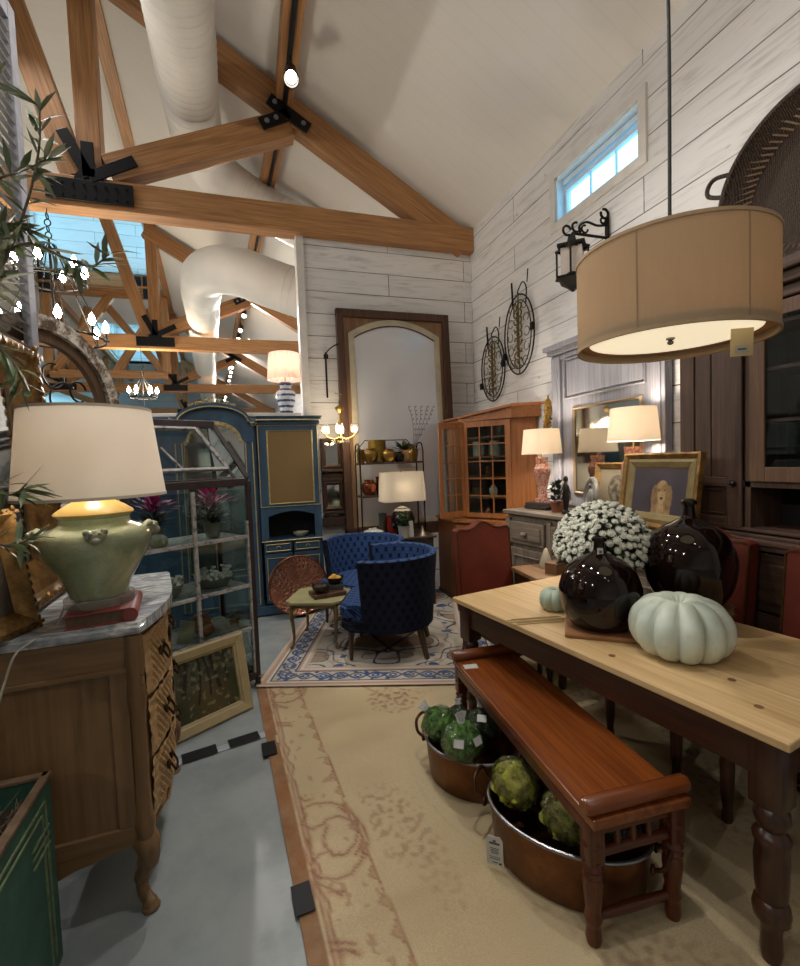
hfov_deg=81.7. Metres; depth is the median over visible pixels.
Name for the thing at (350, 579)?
seat cushion
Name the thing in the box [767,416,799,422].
shelf
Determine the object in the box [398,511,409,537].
potted plant
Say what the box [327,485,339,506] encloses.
mirror glass
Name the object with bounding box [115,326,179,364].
wall
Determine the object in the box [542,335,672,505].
painted overmantel
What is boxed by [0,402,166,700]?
table lamp
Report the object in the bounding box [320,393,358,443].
crystal chandelier
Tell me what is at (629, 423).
table lamp
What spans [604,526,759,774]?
leather chair
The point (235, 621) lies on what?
leafy plant
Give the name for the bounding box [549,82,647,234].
window
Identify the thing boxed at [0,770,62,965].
planter
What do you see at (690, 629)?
pumpkin
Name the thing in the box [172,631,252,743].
landscape painting
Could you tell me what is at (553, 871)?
tub
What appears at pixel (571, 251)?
wall lantern
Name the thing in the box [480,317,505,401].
wall ornament
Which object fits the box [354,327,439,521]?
mirror glass
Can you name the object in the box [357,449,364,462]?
brass cup
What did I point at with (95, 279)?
header
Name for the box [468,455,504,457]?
shelf
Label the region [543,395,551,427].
ornament
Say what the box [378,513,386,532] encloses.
tin canister
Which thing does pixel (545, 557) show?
cone
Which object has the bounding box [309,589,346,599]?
wooden board
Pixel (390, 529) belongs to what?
pot
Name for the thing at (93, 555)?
jar
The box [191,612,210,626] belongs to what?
squash
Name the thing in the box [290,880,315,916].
tape
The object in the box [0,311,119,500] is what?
window
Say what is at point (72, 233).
wall
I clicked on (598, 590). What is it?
demijohn
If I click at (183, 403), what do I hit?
roof truss
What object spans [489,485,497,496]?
jug
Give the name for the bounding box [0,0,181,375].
wall
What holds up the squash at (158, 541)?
on the tall cabinet at (225, 467)
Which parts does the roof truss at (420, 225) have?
king post, gusset plate, joint plate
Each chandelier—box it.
[0,208,109,348]
[127,347,158,407]
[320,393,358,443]
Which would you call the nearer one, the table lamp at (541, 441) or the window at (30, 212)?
the table lamp at (541, 441)
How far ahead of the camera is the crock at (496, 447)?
4.90 m
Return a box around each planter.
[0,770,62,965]
[170,575,183,598]
[194,564,232,588]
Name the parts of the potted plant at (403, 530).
pot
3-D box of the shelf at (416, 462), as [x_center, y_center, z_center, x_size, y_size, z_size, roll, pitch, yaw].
[-0.119,-0.226,5.214,0.740,0.022,0.240,-3,3,-18]
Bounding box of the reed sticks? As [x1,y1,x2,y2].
[507,616,564,625]
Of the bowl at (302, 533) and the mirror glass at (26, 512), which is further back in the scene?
the bowl at (302, 533)
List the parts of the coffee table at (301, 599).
leg, leg, leg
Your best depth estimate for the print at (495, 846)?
1.78 m
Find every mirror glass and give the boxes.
[0,383,34,562]
[325,443,337,464]
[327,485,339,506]
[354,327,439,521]
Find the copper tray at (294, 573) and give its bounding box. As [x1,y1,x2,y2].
[268,555,326,615]
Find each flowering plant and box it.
[128,495,180,535]
[190,488,240,536]
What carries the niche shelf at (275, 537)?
attached to the armoire
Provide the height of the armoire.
2.306 m
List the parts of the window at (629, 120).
sash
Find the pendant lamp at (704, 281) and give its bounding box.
[576,0,783,363]
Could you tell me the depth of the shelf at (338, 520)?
5.38 m
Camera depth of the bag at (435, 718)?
2.31 m
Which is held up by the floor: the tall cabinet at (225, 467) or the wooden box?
the tall cabinet at (225, 467)
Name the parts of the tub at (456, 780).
ring handle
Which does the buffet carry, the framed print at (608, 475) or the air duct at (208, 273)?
the framed print at (608, 475)
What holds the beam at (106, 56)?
attached to the ceiling at (458, 100)
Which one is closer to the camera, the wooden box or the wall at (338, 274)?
the wooden box
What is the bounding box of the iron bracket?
[323,343,338,397]
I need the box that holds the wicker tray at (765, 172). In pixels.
[705,83,799,256]
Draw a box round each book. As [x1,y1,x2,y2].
[62,590,142,631]
[326,581,343,589]
[524,505,550,509]
[525,501,550,506]
[723,604,736,616]
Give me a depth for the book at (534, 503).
4.02 m
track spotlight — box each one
[237,322,243,333]
[241,310,246,319]
[283,55,299,88]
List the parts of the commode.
panel, frame, rail, corner post, leg, drawer, drawer, drawer, bail pull, keyhole plate, bail pull, bail pull, corner post, bail pull, keyhole plate, bail pull, leg, bail pull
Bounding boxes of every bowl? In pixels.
[293,530,308,536]
[311,583,328,593]
[325,574,343,583]
[363,527,383,531]
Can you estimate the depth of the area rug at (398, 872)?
1.82 m
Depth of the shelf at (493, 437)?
5.14 m
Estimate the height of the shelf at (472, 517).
0.016 m
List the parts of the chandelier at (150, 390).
stem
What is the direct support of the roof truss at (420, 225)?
attached to the ceiling at (458, 100)
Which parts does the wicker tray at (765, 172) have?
loop handle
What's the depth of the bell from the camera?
4.98 m
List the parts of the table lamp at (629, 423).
lampshade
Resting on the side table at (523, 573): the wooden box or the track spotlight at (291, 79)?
the wooden box
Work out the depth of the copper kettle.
5.07 m
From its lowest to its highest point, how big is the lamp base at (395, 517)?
0.310 m
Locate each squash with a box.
[149,535,167,548]
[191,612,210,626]
[195,621,214,635]
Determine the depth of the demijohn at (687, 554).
2.12 m
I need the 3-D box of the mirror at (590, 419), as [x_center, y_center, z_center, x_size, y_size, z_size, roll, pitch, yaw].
[1.655,-0.274,3.737,0.036,0.766,0.766,-3,3,-18]
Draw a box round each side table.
[404,531,436,603]
[511,564,561,673]
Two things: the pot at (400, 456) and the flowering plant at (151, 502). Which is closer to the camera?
the flowering plant at (151, 502)
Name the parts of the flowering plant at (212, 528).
pot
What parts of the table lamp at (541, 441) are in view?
lampshade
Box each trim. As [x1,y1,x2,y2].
[152,413,300,416]
[294,235,310,414]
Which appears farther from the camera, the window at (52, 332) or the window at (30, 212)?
the window at (30, 212)
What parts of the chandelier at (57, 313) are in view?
bulb, bulb, suspension rod, stem, suspension rod, bulb, suspension rod, bulb, suspension rod, suspension rod, suspension rod, bulb, bulb, bulb, bulb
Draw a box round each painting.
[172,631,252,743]
[619,451,706,528]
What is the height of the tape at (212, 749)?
0.002 m
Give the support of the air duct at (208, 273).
hanging from the roof truss at (173, 385)
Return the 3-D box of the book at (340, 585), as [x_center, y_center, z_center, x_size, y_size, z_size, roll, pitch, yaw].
[-0.591,0.929,4.178,0.160,0.040,0.130,-2,3,-6]
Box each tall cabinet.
[119,419,261,685]
[436,401,543,598]
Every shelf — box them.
[148,532,238,549]
[171,616,248,651]
[172,579,246,601]
[261,533,322,541]
[321,472,342,482]
[322,516,345,526]
[355,461,423,464]
[357,494,378,497]
[467,510,506,519]
[468,435,504,440]
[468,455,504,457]
[469,474,505,477]
[469,492,505,498]
[767,361,799,373]
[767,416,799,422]
[781,314,799,332]
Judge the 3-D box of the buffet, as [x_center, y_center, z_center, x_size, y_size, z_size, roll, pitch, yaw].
[1.456,0.806,3.574,0.489,1.123,1.530,-4,3,-26]
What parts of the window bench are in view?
leg, rail, seat, leg, rail, leg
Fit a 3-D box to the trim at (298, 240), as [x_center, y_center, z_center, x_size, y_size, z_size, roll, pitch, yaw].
[-1.085,-0.731,5.378,0.085,4.200,0.175,-3,3,-18]
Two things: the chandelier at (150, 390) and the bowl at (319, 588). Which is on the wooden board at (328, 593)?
the bowl at (319, 588)
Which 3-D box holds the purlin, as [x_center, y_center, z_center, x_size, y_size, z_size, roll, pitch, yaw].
[-4.373,-4.483,12.362,0.710,0.200,35.358,-3,3,-21]
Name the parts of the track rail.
rail, rail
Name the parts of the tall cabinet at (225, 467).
corner post, rail, roof sash, rail, corner post, roof glass, rail, pane, rail, corner post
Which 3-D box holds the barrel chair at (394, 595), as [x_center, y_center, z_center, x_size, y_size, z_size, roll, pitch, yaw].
[-0.071,0.973,3.880,0.784,0.831,0.834,-2,3,4]
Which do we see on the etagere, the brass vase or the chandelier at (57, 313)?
the brass vase
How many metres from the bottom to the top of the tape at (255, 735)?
0.002 m
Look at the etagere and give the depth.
5.20 m
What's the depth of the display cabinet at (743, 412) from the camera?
2.46 m
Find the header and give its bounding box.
[37,268,147,298]
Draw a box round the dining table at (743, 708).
[453,575,799,965]
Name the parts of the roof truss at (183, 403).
king post, king post, gusset plate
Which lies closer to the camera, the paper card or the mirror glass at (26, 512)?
the mirror glass at (26, 512)
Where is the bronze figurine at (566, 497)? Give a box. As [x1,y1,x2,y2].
[558,476,571,513]
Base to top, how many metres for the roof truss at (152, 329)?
2.763 m
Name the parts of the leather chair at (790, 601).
leg, nail trim, backrest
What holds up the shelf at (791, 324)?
attached to the display cabinet at (743, 412)
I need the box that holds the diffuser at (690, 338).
[590,320,765,354]
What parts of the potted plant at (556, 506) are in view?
pot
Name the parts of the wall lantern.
lantern glass, lantern frame, arm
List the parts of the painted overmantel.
cornice, cornice, cornice, panel moulding, raised panel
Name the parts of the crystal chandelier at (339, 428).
lamp shade, stem, lamp shade, lamp shade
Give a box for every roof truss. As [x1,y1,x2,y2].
[0,0,473,257]
[0,208,298,354]
[39,284,171,379]
[42,305,299,394]
[45,355,274,412]
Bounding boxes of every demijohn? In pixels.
[558,536,643,632]
[643,498,739,605]
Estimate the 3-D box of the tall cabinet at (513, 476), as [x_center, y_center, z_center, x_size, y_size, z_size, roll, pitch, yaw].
[0.863,0.255,5.018,0.898,2.125,1.175,-3,3,-18]
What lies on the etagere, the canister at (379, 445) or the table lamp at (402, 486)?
the canister at (379, 445)
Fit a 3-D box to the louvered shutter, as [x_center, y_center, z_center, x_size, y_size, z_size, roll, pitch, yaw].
[-1.824,-0.439,2.105,0.040,4.000,0.840,-3,3,-18]
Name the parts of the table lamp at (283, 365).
lampshade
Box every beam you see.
[15,244,132,381]
[95,0,187,372]
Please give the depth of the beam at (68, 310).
15.29 m
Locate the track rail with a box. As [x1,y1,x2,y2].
[223,0,297,401]
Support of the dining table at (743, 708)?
on the area rug at (398, 872)
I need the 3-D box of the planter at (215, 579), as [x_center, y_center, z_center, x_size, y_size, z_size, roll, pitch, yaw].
[-1.314,0.658,3.268,0.178,0.138,0.273,0,4,41]
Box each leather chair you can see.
[452,520,553,682]
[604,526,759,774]
[719,547,799,823]
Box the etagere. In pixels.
[354,439,425,533]
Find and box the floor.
[58,613,307,965]
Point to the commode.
(96, 708)
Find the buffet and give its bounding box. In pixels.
[503,507,655,594]
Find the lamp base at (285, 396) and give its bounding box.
[276,382,295,412]
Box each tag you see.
[463,664,477,668]
[486,825,503,866]
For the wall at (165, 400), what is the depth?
27.68 m
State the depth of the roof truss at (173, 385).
15.67 m
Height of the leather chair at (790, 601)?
1.168 m
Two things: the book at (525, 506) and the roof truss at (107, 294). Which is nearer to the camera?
the book at (525, 506)
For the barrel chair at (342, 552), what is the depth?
4.89 m
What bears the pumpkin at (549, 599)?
on the dining table at (743, 708)
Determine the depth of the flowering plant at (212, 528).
3.20 m
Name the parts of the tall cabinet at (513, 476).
open door, drawer, door frame, door frame, door frame, cornice, door frame, panel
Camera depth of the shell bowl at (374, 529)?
5.14 m
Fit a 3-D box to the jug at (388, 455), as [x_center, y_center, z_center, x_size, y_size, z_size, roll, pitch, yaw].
[-0.126,-0.307,5.156,0.180,0.145,0.180,-3,3,-18]
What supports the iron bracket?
attached to the wall at (338, 274)
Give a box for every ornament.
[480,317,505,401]
[502,268,534,374]
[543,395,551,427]
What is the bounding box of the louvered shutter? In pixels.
[0,0,41,385]
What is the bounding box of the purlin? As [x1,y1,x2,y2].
[222,0,304,402]
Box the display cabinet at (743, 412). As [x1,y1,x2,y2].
[680,251,799,632]
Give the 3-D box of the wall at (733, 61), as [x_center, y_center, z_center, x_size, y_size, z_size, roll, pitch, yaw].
[-2.049,-1.301,13.242,0.694,4.620,35.560,-3,3,-21]
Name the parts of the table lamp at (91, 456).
cord, shade frame, lampshade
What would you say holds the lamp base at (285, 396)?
attached to the table lamp at (283, 365)
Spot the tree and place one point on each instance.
(18, 228)
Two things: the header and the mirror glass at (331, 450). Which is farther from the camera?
the header
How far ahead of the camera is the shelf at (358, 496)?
5.05 m
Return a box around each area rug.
[256,589,493,686]
[257,655,799,965]
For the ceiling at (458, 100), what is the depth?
4.47 m
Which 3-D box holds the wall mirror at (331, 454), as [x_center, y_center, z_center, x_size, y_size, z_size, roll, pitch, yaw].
[-0.791,-0.303,5.376,0.250,0.435,0.090,-3,3,-18]
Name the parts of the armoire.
cornice, gold moulding, arched cornice, gold moulding, panel, gold moulding, gold moulding, gold moulding, drawer, gold moulding, cupboard door, door, gold moulding, cornice, gold moulding, panel, gold moulding, gold moulding, drawer, gold moulding, cupboard door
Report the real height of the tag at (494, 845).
0.197 m
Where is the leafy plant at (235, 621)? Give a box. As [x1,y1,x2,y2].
[225,610,244,624]
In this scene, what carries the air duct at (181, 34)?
hanging from the roof truss at (420, 225)
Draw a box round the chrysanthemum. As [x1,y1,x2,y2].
[552,498,652,572]
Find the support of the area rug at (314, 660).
on the floor
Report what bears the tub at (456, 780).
on the area rug at (398, 872)
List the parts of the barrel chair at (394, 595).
leg, seat, arm, arm, leg, leg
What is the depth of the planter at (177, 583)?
3.01 m
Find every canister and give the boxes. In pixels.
[368,440,385,461]
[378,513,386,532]
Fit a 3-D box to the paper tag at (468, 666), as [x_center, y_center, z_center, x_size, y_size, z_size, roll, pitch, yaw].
[0.385,1.000,2.521,0.075,0.002,0.050,-2,3,-6]
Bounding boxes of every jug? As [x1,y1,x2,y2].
[363,448,377,462]
[381,449,396,461]
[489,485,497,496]
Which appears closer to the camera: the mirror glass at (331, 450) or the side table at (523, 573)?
the side table at (523, 573)
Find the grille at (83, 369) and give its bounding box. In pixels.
[41,362,86,401]
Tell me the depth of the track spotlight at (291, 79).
4.32 m
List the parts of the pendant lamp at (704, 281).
cord, lamp shade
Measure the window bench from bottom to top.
0.503 m
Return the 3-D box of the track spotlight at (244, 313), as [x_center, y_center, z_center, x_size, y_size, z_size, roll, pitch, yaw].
[-3.788,-4.114,11.212,0.152,0.324,0.287,-3,3,-18]
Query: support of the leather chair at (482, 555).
on the area rug at (398, 872)
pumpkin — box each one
[539,587,563,611]
[628,591,736,664]
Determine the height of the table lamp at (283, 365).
0.720 m
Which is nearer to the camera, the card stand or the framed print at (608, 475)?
the framed print at (608, 475)
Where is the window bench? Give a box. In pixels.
[451,644,690,947]
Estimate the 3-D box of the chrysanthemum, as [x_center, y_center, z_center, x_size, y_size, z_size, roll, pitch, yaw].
[1.087,0.376,2.481,0.514,0.601,0.520,-2,3,4]
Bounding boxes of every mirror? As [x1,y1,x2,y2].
[0,333,65,609]
[183,421,247,575]
[320,438,342,474]
[322,482,344,517]
[335,308,452,588]
[572,395,642,493]
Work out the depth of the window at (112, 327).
21.88 m
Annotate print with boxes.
[489,840,501,865]
[594,462,621,509]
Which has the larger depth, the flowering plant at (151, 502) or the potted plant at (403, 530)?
the potted plant at (403, 530)
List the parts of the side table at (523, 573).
leg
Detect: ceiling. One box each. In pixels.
[0,259,128,401]
[99,0,688,407]
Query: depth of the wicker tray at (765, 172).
2.43 m
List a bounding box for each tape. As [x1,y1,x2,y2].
[181,744,217,763]
[228,731,260,747]
[261,740,276,756]
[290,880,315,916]
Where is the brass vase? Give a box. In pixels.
[408,446,415,460]
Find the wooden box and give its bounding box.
[545,559,566,574]
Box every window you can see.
[0,207,35,263]
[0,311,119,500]
[94,323,118,359]
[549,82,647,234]
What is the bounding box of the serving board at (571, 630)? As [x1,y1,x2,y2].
[565,615,637,643]
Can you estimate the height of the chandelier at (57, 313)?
1.310 m
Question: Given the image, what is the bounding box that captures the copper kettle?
[362,480,376,495]
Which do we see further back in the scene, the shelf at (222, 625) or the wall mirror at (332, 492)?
the wall mirror at (332, 492)
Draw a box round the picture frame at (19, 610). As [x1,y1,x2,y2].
[0,505,44,643]
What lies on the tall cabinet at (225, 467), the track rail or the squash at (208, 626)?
the squash at (208, 626)
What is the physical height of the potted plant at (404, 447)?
0.629 m
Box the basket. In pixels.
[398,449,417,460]
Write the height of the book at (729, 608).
0.045 m
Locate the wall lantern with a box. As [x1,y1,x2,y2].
[555,208,609,291]
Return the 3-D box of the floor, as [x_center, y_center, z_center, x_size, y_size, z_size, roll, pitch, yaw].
[-6.791,1.321,11.784,12.200,0.120,35.500,-3,3,-18]
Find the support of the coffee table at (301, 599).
on the area rug at (314, 660)
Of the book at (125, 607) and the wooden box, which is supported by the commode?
the book at (125, 607)
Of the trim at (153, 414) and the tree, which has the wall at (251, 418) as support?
the trim at (153, 414)
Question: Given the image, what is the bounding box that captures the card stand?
[408,521,413,536]
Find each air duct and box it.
[140,0,302,246]
[180,245,296,402]
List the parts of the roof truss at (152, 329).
king post, gusset plate, joint plate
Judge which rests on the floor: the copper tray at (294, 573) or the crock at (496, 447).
the copper tray at (294, 573)
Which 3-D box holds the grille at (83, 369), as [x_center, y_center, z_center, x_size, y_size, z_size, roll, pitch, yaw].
[-1.968,-0.410,2.623,0.012,0.551,0.517,-2,3,8]
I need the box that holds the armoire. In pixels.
[128,396,323,628]
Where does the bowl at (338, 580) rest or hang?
on the book at (340, 585)
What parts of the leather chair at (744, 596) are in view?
leg, leg, backrest, nail trim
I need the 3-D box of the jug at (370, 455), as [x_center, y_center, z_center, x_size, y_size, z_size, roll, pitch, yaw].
[-0.325,-0.303,5.123,0.170,0.155,0.170,-3,3,-18]
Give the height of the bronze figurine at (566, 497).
0.300 m
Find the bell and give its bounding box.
[418,526,426,535]
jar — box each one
[23,512,159,600]
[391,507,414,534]
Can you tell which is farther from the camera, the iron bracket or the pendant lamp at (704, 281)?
the iron bracket
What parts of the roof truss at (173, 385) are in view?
gusset plate, king post, king post, gusset plate, joint plate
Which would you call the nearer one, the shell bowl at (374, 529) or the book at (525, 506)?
the book at (525, 506)
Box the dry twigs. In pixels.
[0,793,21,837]
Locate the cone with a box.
[539,548,551,568]
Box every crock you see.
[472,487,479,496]
[473,441,483,455]
[489,440,499,455]
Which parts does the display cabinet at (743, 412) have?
panel moulding, door rail, panel, door rail, door knob, waist moulding, waist moulding, waist moulding, drawer, drawer panel, drawer panel, drawer, waist moulding, glazed door, cornice, cornice, cornice, panel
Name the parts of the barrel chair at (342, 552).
arm, leg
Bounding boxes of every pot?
[386,515,395,532]
[395,452,403,461]
[484,506,492,512]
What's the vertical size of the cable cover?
0.006 m
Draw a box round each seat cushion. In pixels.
[320,569,358,588]
[340,586,361,620]
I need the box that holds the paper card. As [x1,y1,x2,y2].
[176,620,195,644]
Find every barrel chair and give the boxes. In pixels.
[320,532,403,622]
[340,542,436,660]
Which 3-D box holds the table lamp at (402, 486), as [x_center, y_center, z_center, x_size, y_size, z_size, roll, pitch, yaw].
[0.023,0.211,5.056,0.480,0.720,0.300,-3,3,-18]
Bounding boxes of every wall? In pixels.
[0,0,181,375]
[33,211,145,275]
[61,417,254,506]
[109,350,232,407]
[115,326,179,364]
[275,0,799,508]
[303,237,473,571]
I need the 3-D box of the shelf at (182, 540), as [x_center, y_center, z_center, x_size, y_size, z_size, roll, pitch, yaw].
[-1.509,0.402,3.150,0.400,0.012,0.755,0,4,41]
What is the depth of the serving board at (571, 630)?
2.08 m
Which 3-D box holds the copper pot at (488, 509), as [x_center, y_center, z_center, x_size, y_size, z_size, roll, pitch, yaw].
[0.955,0.310,4.974,0.100,0.120,0.100,-3,3,-18]
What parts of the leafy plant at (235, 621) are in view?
pot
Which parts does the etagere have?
rail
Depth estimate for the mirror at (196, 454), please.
4.70 m
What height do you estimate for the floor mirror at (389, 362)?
3.359 m
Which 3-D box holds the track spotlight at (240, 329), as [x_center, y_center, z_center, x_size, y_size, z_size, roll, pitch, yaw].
[-4.265,-4.158,12.420,0.151,0.322,0.291,-2,3,-2]
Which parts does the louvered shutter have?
rail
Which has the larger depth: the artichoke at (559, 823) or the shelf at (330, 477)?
the shelf at (330, 477)
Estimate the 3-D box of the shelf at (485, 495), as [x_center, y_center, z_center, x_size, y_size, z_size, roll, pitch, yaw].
[0.991,0.148,5.137,0.505,0.016,0.940,-3,3,-18]
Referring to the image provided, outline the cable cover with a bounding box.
[175,732,265,764]
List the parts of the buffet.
drawer panel, door, door moulding, drawer, drawer, door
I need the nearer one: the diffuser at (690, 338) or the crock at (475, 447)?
the diffuser at (690, 338)
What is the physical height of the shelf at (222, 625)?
0.012 m
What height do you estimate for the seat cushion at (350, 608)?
0.115 m
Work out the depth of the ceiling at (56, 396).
16.49 m
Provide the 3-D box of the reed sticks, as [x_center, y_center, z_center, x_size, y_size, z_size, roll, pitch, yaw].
[0.703,0.693,2.340,0.318,0.008,0.084,-2,3,-6]
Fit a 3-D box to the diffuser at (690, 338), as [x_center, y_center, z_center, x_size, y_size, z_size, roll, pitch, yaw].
[1.048,-0.567,1.792,0.580,0.006,0.580,-3,3,-18]
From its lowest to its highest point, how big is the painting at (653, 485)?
0.460 m
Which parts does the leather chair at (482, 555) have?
backrest, nail trim, seat rail, leg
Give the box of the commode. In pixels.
[0,572,181,914]
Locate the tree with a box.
[0,61,140,567]
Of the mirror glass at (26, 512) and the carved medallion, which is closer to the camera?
the mirror glass at (26, 512)
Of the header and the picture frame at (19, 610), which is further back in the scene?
the header
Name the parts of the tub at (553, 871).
ring handle, ring handle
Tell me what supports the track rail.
attached to the purlin
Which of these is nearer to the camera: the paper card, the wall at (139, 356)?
the paper card
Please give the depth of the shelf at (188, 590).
3.20 m
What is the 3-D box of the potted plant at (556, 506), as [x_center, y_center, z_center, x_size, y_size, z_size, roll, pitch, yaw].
[1.282,0.099,3.784,0.188,0.280,0.199,0,4,41]
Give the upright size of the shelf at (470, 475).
0.016 m
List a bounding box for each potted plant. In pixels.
[393,406,434,460]
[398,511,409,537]
[545,479,567,512]
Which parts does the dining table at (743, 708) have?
leg, leg, leg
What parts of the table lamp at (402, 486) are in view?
lampshade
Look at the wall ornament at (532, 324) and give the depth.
4.85 m
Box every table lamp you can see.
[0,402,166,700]
[267,350,299,412]
[378,469,425,534]
[521,428,561,502]
[607,405,660,473]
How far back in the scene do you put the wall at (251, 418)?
5.10 m
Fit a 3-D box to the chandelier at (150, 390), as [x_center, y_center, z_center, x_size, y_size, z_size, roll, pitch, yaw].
[-5.416,-2.128,9.732,0.582,1.430,0.562,-3,3,-18]
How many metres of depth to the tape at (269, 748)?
2.58 m
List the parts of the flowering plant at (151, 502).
pot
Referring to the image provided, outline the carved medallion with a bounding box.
[583,477,598,502]
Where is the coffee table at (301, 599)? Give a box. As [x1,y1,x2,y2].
[286,587,350,648]
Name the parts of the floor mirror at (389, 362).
frame rail, frame rail, frame rail, frame rail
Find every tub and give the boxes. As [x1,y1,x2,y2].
[415,711,524,802]
[472,764,672,915]
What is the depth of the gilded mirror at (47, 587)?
1.92 m
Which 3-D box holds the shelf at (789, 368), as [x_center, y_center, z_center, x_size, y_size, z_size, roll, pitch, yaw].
[2.147,-0.561,1.845,0.250,0.018,1.240,-3,3,-18]

